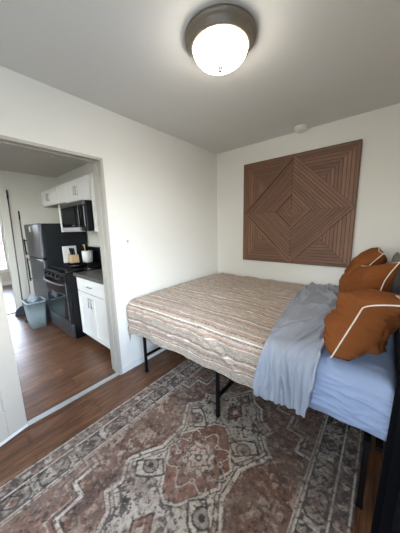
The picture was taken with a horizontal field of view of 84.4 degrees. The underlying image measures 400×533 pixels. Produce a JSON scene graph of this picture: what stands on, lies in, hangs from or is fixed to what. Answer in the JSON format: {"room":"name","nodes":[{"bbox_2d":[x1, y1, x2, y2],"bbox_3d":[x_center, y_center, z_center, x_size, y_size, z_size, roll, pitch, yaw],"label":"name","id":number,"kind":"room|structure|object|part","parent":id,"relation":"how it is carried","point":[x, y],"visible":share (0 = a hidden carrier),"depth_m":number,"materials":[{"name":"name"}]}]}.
{"room":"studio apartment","nodes":[
{"label":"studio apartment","id":0,"kind":"room"},
{"bbox_2d":[0,270,10,281],"bbox_3d":[-6.036,-0.554,5.189,0.120,2.440,3.070,7,13,39],"label":"wall","id":1,"kind":"structure","parent":0,"point":[5,276],"depth_m":6.06,"materials":[{"name":"paint"}]},
{"bbox_2d":[0,219,8,270],"bbox_3d":[-5.753,-0.612,5.541,0.060,1.620,1.280,7,13,39],"label":"window","id":2,"kind":"structure","parent":1,"relation":"in","point":[1,231],"depth_m":6.02,"materials":[{"name":"white paint"}]},
{"bbox_2d":[2,281,11,285],"bbox_3d":[-5.846,0.579,5.481,0.014,0.100,2.720,7,13,39],"label":"baseboard","id":3,"kind":"structure","parent":1,"relation":"attached to","point":[6,282],"depth_m":6.08,"materials":[{"name":"white paint"}]},
{"bbox_2d":[0,170,59,309],"bbox_3d":[-3.767,-0.280,3.324,0.120,2.440,3.070,7,13,39],"label":"wall","id":4,"kind":"structure","parent":0,"point":[24,190],"depth_m":3.92,"materials":[{"name":"paint"}]},
{"bbox_2d":[27,372,119,425],"bbox_3d":[-1.111,1.144,1.885,0.050,0.010,0.911,7,13,39],"label":"trim","id":5,"kind":"structure","parent":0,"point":[39,417],"depth_m":1.88,"materials":[{"name":"metal"}]},
{"bbox_2d":[56,163,99,246],"bbox_3d":[-2.798,-0.520,4.570,6.050,2.440,0.120,7,13,39],"label":"wall","id":6,"kind":"structure","parent":0,"point":[92,236],"depth_m":3.64,"materials":[{"name":"paint"}]},
{"bbox_2d":[41,187,65,207],"bbox_3d":[-2.450,-1.183,3.829,0.760,0.264,0.359,7,13,39],"label":"upper cabinet","id":7,"kind":"object","parent":6,"relation":"attached to","point":[49,197],"visible":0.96,"depth_m":3.68,"materials":[{"name":"white paint"}]},
{"bbox_3d":[-2.686,-1.183,3.842,0.374,0.248,0.019,7,13,39],"label":"door","id":8,"kind":"part","parent":7,"relation":"part of","materials":[{"name":"white paint"}]},
{"bbox_3d":[-2.393,-1.147,3.602,0.374,0.248,0.019,7,13,39],"label":"door","id":9,"kind":"part","parent":7,"relation":"part of","materials":[{"name":"white paint"}]},
{"bbox_3d":[-2.429,-1.060,3.872,0.740,0.005,0.304,7,13,39],"label":"panel","id":10,"kind":"part","parent":7,"relation":"part of","materials":[{"name":"white wood"}]},
{"bbox_2d":[57,184,65,202],"bbox_3d":[-2.117,-1.117,3.390,0.315,0.260,0.018,7,13,39],"label":"cabinet filler","id":11,"kind":"object","parent":7,"relation":"attached to","point":[60,189],"visible":0.66,"depth_m":3.39,"materials":[{"name":"white paint"}]},
{"bbox_2d":[64,174,91,202],"bbox_3d":[-1.597,-1.056,3.132,0.815,0.314,0.359,7,13,39],"label":"upper cabinet","id":12,"kind":"object","parent":6,"relation":"attached to","point":[77,189],"visible":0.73,"depth_m":2.98,"materials":[{"name":"white paint"}]},
{"bbox_3d":[-1.844,-1.056,3.155,0.402,0.298,0.019,7,13,39],"label":"door","id":13,"kind":"part","parent":12,"relation":"part of","materials":[{"name":"white paint"}]},
{"bbox_2d":[58,205,87,231],"bbox_3d":[-1.915,-0.737,3.410,0.035,0.397,0.439,7,13,39],"label":"panel","id":14,"kind":"object","parent":12,"relation":"attached to","point":[59,208],"visible":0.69,"depth_m":3.26,"materials":[{"name":"white paint"}]},
{"bbox_2d":[60,200,94,230],"bbox_3d":[-1.606,-0.699,3.135,0.755,0.383,0.471,7,13,39],"label":"microwave","id":15,"kind":"object","parent":12,"relation":"attached to","point":[76,215],"visible":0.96,"depth_m":2.86,"materials":[{"name":"black metal"}]},
{"bbox_3d":[-1.789,-0.679,3.050,0.585,0.274,0.030,7,13,39],"label":"door","id":16,"kind":"part","parent":15,"relation":"part of","materials":[{"name":"black glass"}]},
{"bbox_3d":[-1.728,-0.835,2.967,0.755,0.053,0.032,7,13,39],"label":"vent trim","id":17,"kind":"part","parent":15,"relation":"part of","materials":[{"name":"silver metal"}]},
{"bbox_3d":[-1.786,-0.516,3.078,0.585,0.050,0.032,7,13,39],"label":"trim","id":18,"kind":"part","parent":15,"relation":"part of","materials":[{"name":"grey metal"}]},
{"bbox_3d":[-1.498,-0.644,2.811,0.168,0.274,0.030,7,13,39],"label":"control panel","id":19,"kind":"part","parent":15,"relation":"part of","materials":[{"name":"black glass"}]},
{"bbox_3d":[-1.530,-1.019,2.897,0.402,0.298,0.019,7,13,39],"label":"door","id":20,"kind":"part","parent":12,"relation":"part of","materials":[{"name":"white paint"}]},
{"bbox_2d":[89,173,97,231],"bbox_3d":[-0.970,-0.781,2.655,0.785,0.719,0.359,7,13,39],"label":"upper cabinet","id":21,"kind":"object","parent":6,"relation":"attached to","point":[90,174],"visible":0.14,"depth_m":2.76,"materials":[{"name":"white paint"}]},
{"bbox_2d":[0,66,217,366],"bbox_3d":[-0.864,-0.129,2.077,0.150,2.440,3.590,7,13,39],"label":"wall","id":22,"kind":"structure","parent":0,"point":[161,187],"depth_m":2.21,"materials":[{"name":"paint"}]},
{"bbox_2d":[0,277,27,446],"bbox_3d":[-1.437,0.265,1.132,0.104,2.000,0.740,3,11,24],"label":"door","id":23,"kind":"structure","parent":22,"relation":"in","point":[13,420],"depth_m":1.52,"materials":[{"name":"white paint"}]},
{"bbox_3d":[-1.429,1.238,1.308,0.006,0.022,0.740,3,11,24],"label":"rail","id":24,"kind":"part","parent":23,"relation":"part of","materials":[{"name":"white paint"}]},
{"bbox_2d":[0,135,121,374],"bbox_3d":[-1.167,0.142,1.749,0.162,2.032,0.928,7,13,39],"label":"trim","id":25,"kind":"structure","parent":22,"relation":"attached to","point":[3,140],"depth_m":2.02,"materials":[{"name":"grey paint"}]},
{"bbox_2d":[123,235,130,247],"bbox_3d":[-0.699,-0.243,2.127,0.020,0.116,0.074,7,13,39],"label":"light switch","id":26,"kind":"object","parent":22,"relation":"attached to","point":[127,242],"visible":1,"depth_m":2.12,"materials":[{"name":"white plastic"}]},
{"bbox_2d":[122,348,165,373],"bbox_3d":[-0.245,0.926,2.857,0.012,0.065,1.690,7,13,39],"label":"baseboard","id":27,"kind":"structure","parent":22,"relation":"attached to","point":[140,360],"depth_m":2.35,"materials":[{"name":"white paint"}]},
{"bbox_2d":[0,284,385,532],"bbox_3d":[-2.541,0.998,3.231,8.420,0.100,4.320,7,13,39],"label":"floor","id":28,"kind":"structure","parent":0,"point":[53,366],"depth_m":2.04,"materials":[{"name":"brown wood"}]},
{"bbox_2d":[6,190,25,316],"bbox_3d":[-3.185,-0.214,3.765,0.210,2.129,0.260,7,13,39],"label":"broom","id":29,"kind":"object","parent":28,"relation":"on","point":[20,311],"visible":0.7,"depth_m":3.80,"materials":[{"name":"black plastic"}]},
{"bbox_3d":[-3.173,-0.269,3.793,0.018,1.992,0.191,-6,11,-27],"label":"handle","id":30,"kind":"part","parent":29,"relation":"part of","materials":[{"name":"black metal"}]},
{"bbox_2d":[18,211,30,322],"bbox_3d":[-2.846,-0.002,3.559,0.329,1.766,0.240,7,13,39],"label":"mop","id":31,"kind":"object","parent":28,"relation":"on","point":[25,320],"visible":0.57,"depth_m":3.59,"materials":[{"name":"black plastic"}]},
{"bbox_3d":[-2.844,-0.059,3.605,0.018,1.631,0.270,-8,12,-32],"label":"handle","id":32,"kind":"part","parent":31,"relation":"part of","materials":[{"name":"black metal"}]},
{"bbox_2d":[21,296,46,328],"bbox_3d":[-2.510,0.709,3.377,0.334,0.412,0.259,7,13,39],"label":"trash bin","id":33,"kind":"object","parent":28,"relation":"on","point":[35,312],"visible":1,"depth_m":3.29,"materials":[{"name":"grey plastic"}]},
{"bbox_2d":[27,294,37,303],"bbox_3d":[-2.553,0.505,3.374,0.173,0.198,0.133,7,13,39],"label":"plastic bag","id":34,"kind":"object","parent":33,"relation":"in","point":[32,298],"visible":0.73,"depth_m":3.33,"materials":[{"name":"white plastic"}]},
{"bbox_2d":[23,223,87,319],"bbox_3d":[-2.404,0.062,3.770,0.755,1.550,0.714,7,13,39],"label":"refrigerator","id":35,"kind":"object","parent":28,"relation":"on","point":[45,241],"visible":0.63,"depth_m":3.42,"materials":[{"name":"grey metal"}]},
{"bbox_3d":[-2.863,0.048,3.712,0.020,0.397,0.045,7,13,39],"label":"door handle","id":36,"kind":"part","parent":35,"relation":"part of","materials":[{"name":"silver metal"}]},
{"bbox_3d":[-2.598,-0.406,3.466,0.755,0.515,0.055,7,13,39],"label":"freezer door","id":37,"kind":"part","parent":35,"relation":"part of","materials":[{"name":"silver metal"}]},
{"bbox_3d":[-2.581,0.338,3.596,0.755,0.955,0.055,7,13,39],"label":"fridge door","id":38,"kind":"part","parent":35,"relation":"part of","materials":[{"name":"silver metal"}]},
{"bbox_2d":[43,246,101,338],"bbox_3d":[-1.766,0.313,3.267,0.810,1.140,0.773,7,13,39],"label":"stove","id":39,"kind":"object","parent":28,"relation":"on","point":[61,285],"visible":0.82,"depth_m":2.94,"materials":[{"name":"black metal"}]},
{"bbox_3d":[-1.995,0.203,2.972,0.759,0.023,0.068,7,13,39],"label":"door handle","id":40,"kind":"part","parent":39,"relation":"part of","materials":[{"name":"silver metal"}]},
{"bbox_3d":[-1.962,0.110,2.998,0.810,0.092,0.042,7,13,39],"label":"control panel","id":41,"kind":"part","parent":39,"relation":"part of","materials":[{"name":"black metal"}]},
{"bbox_3d":[-1.969,0.437,3.038,0.802,0.555,0.005,7,13,39],"label":"door trim","id":42,"kind":"part","parent":39,"relation":"part of","materials":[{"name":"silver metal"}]},
{"bbox_3d":[-1.956,0.434,3.054,0.802,0.555,0.040,7,13,39],"label":"oven door","id":43,"kind":"part","parent":39,"relation":"part of","materials":[{"name":"black glass"}]},
{"bbox_3d":[-1.946,0.805,3.120,0.802,0.180,0.038,7,13,39],"label":"drawer","id":44,"kind":"part","parent":39,"relation":"part of","materials":[{"name":"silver metal"}]},
{"bbox_2d":[62,246,76,262],"bbox_3d":[-2.037,-0.193,3.461,0.020,0.258,0.200,7,13,39],"label":"cutting board","id":45,"kind":"object","parent":39,"relation":"on","point":[65,249],"visible":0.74,"depth_m":3.42,"materials":[{"name":"white ceramic"}]},
{"bbox_2d":[44,264,101,274],"bbox_3d":[-1.768,0.015,3.220,0.810,0.019,0.639,7,13,39],"label":"cooktop","id":46,"kind":"object","parent":39,"relation":"in","point":[53,269],"depth_m":3.02,"materials":[{"name":"black metal"}]},
{"bbox_2d":[68,248,78,262],"bbox_3d":[-1.960,-0.173,3.419,0.120,0.229,0.110,7,13,39],"label":"knife block","id":47,"kind":"object","parent":39,"relation":"on","point":[73,258],"visible":0.9,"depth_m":3.39,"materials":[{"name":"brown wood"}]},
{"bbox_2d":[67,262,87,267],"bbox_3d":[-1.601,-0.024,2.952,0.419,0.079,0.250,7,13,39],"label":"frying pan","id":48,"kind":"object","parent":39,"relation":"on","point":[80,264],"visible":1,"depth_m":2.96,"materials":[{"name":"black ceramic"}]},
{"bbox_2d":[81,243,92,262],"bbox_3d":[-1.752,-0.215,3.427,0.156,0.299,0.156,7,13,39],"label":"utensil crock","id":49,"kind":"object","parent":39,"relation":"on","point":[87,255],"visible":0.98,"depth_m":3.38,"materials":[{"name":"white ceramic"}]},
{"bbox_2d":[81,250,92,262],"bbox_3d":[-1.751,-0.156,3.438,0.156,0.179,0.156,7,13,39],"label":"pot","id":50,"kind":"object","parent":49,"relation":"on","point":[87,255],"depth_m":3.38,"materials":[{"name":"white ceramic"}]},
{"bbox_2d":[76,277,109,349],"bbox_3d":[-1.043,0.546,2.803,0.893,0.868,0.619,7,13,39],"label":"base cabinet","id":51,"kind":"object","parent":28,"relation":"on","point":[91,294],"visible":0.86,"depth_m":2.61,"materials":[{"name":"white paint"}]},
{"bbox_3d":[-1.410,0.600,2.766,0.368,0.568,0.019,7,13,39],"label":"door","id":52,"kind":"part","parent":51,"relation":"part of","materials":[{"name":"white paint"}]},
{"bbox_2d":[73,269,103,284],"bbox_3d":[-1.056,0.097,2.728,0.910,0.040,0.617,7,13,39],"label":"countertop","id":53,"kind":"structure","parent":51,"relation":"on","point":[96,275],"depth_m":2.63,"materials":[{"name":"grey stone"}]},
{"bbox_3d":[-1.276,0.246,2.584,0.739,0.165,0.019,7,13,39],"label":"drawer","id":54,"kind":"part","parent":51,"relation":"part of","materials":[{"name":"white paint"}]},
{"bbox_3d":[-1.125,0.634,2.531,0.368,0.568,0.019,7,13,39],"label":"door","id":55,"kind":"part","parent":51,"relation":"part of","materials":[{"name":"white paint"}]},
{"bbox_2d":[0,359,362,532],"bbox_3d":[-0.009,1.206,1.388,1.565,0.008,2.310,7,13,39],"label":"area rug","id":56,"kind":"object","parent":28,"relation":"on","point":[162,460],"visible":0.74,"depth_m":1.31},
{"bbox_2d":[143,337,382,509],"bbox_3d":[0.569,0.841,2.239,1.970,0.408,1.500,7,13,39],"label":"platform bed","id":57,"kind":"object","parent":28,"relation":"on","point":[367,437],"visible":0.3,"depth_m":1.11,"materials":[{"name":"black metal"}]},
{"bbox_3d":[-0.546,0.876,2.216,0.024,0.372,0.024,7,13,39],"label":"leg","id":58,"kind":"part","parent":57,"relation":"part of","materials":[{"name":"black metal"}]},
{"bbox_3d":[0.134,0.954,1.655,0.024,0.364,0.024,7,13,39],"label":"leg","id":59,"kind":"part","parent":57,"relation":"part of","materials":[{"name":"black metal"}]},
{"bbox_2d":[309,334,396,440],"bbox_3d":[0.562,0.467,2.167,2.014,0.344,1.531,7,13,39],"label":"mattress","id":60,"kind":"object","parent":57,"relation":"on","point":[359,393],"visible":0.14,"depth_m":1.08,"materials":[{"name":"blue fabric"}]},
{"bbox_2d":[126,273,304,388],"bbox_3d":[0.339,0.477,2.317,1.490,0.456,1.609,7,13,39],"label":"bedspread","id":61,"kind":"object","parent":60,"relation":"on","point":[222,323],"visible":0.91,"depth_m":1.81,"materials":[{"name":"fabric"}]},
{"bbox_2d":[253,282,338,417],"bbox_3d":[0.921,0.472,1.818,0.416,0.415,1.623,7,13,39],"label":"sheet","id":62,"kind":"object","parent":60,"relation":"on","point":[287,365],"visible":0.85,"depth_m":1.27,"materials":[{"name":"blue fabric"}]},
{"bbox_2d":[323,289,399,360],"bbox_3d":[0.894,0.270,1.166,0.479,0.354,0.392,-10,13,-40],"label":"throw pillow","id":63,"kind":"object","parent":60,"relation":"on","point":[362,322],"visible":1,"depth_m":1.03,"materials":[{"name":"orange fabric"}]},
{"bbox_2d":[339,247,386,292],"bbox_3d":[1.430,0.057,1.958,0.320,0.436,0.462,6,12,37],"label":"throw pillow","id":64,"kind":"object","parent":60,"relation":"on","point":[372,256],"visible":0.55,"depth_m":1.81,"materials":[{"name":"orange fabric"}]},
{"bbox_2d":[342,262,399,292],"bbox_3d":[1.154,0.143,1.566,0.242,0.433,0.465,1,10,16],"label":"throw pillow","id":65,"kind":"object","parent":60,"relation":"on","point":[380,277],"visible":0.49,"depth_m":1.39,"materials":[{"name":"orange fabric"}]},
{"bbox_2d":[390,252,399,294],"bbox_3d":[1.538,0.118,1.756,0.108,0.419,0.600,7,13,39],"label":"bed pillow","id":66,"kind":"object","parent":60,"relation":"on","point":[395,288],"visible":0.26,"depth_m":1.54,"materials":[{"name":"grey fabric"}]},
{"bbox_3d":[0.811,1.036,1.099,0.024,0.364,0.024,7,13,39],"label":"leg","id":67,"kind":"part","parent":57,"relation":"part of","materials":[{"name":"black metal"}]},
{"bbox_3d":[1.278,0.741,1.623,0.028,0.025,1.495,7,13,39],"label":"cross rail","id":68,"kind":"part","parent":57,"relation":"part of","materials":[{"name":"black metal"}]},
{"bbox_3d":[1.312,0.746,1.595,0.028,0.025,1.495,7,13,39],"label":"cross rail","id":69,"kind":"part","parent":57,"relation":"part of","materials":[{"name":"black metal"}]},
{"bbox_2d":[394,327,399,377],"bbox_3d":[1.388,0.648,1.515,0.042,1.000,1.510,7,13,39],"label":"headboard","id":70,"kind":"object","parent":28,"relation":"on","point":[397,333],"visible":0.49,"depth_m":1.64,"materials":[{"name":"black fabric"}]},
{"bbox_2d":[0,0,399,177],"bbox_3d":[-2.591,-1.503,2.788,8.440,0.100,4.320,7,13,39],"label":"ceiling","id":71,"kind":"structure","parent":0,"point":[314,63],"depth_m":1.39,"materials":[{"name":"paint"}]},
{"bbox_2d":[185,3,256,74],"bbox_3d":[0.111,-1.153,1.206,0.384,0.168,0.384,7,13,39],"label":"ceiling light","id":72,"kind":"object","parent":71,"relation":"attached to","point":[219,37],"visible":1,"depth_m":1.10,"materials":[{"name":"silver metal"}]},
{"bbox_3d":[0.111,-1.139,1.209,0.294,0.085,0.294,7,13,39],"label":"lamp shade","id":73,"kind":"part","parent":72,"relation":"part of","materials":[{"name":"white glass"}]},
{"bbox_2d":[294,124,307,132],"bbox_3d":[1.049,-1.427,2.292,0.132,0.043,0.132,7,13,39],"label":"smoke detector","id":74,"kind":"object","parent":71,"relation":"attached to","point":[300,128],"visible":1,"depth_m":2.26,"materials":[{"name":"white plastic"}]},
{"bbox_2d":[217,103,399,285],"bbox_3d":[1.117,-0.278,2.670,2.120,2.440,0.120,7,13,39],"label":"wall","id":75,"kind":"structure","parent":0,"point":[377,216],"depth_m":2.23,"materials":[{"name":"paint"}]},
{"bbox_2d":[243,139,362,267],"bbox_3d":[1.054,-0.643,2.550,1.230,1.222,0.033,7,13,39],"label":"wall art","id":76,"kind":"object","parent":75,"relation":"attached to","point":[299,208],"visible":0.98,"depth_m":2.46,"materials":[{"name":"brown wood"}]},
{"bbox_3d":[0.870,0.080,0.651,0.120,2.440,3.590,7,13,39],"label":"wall","id":77,"kind":"structure","parent":0,"visible":0},
{"bbox_3d":[0.257,-0.766,-0.060,0.081,0.022,1.640,7,13,39],"label":"curtain rod","id":78,"kind":"object","parent":77,"relation":"attached to","visible":0},
{"bbox_2d":[370,365,399,532],"bbox_3d":[0.588,0.224,0.534,0.142,2.150,0.501,7,13,39],"label":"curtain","id":79,"kind":"object","parent":78,"relation":"hanging from","point":[386,516],"visible":1,"depth_m":0.70,"materials":[{"name":"black fabric"}]},
{"label":"outside","id":80,"kind":"structure","parent":0,"visible":0},
{"bbox_3d":[-6.678,4.156,3.424,70.000,0.200,70.000,7,13,39],"label":"ground","id":81,"kind":"structure","parent":80,"visible":0},
{"bbox_2d":[0,233,6,268],"bbox_3d":[-10.742,0.262,12.062,4.100,4.680,13.000,7,13,39],"label":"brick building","id":82,"kind":"structure","parent":81,"relation":"on","point":[2,257],"depth_m":10.49,"materials":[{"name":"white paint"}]}
]}

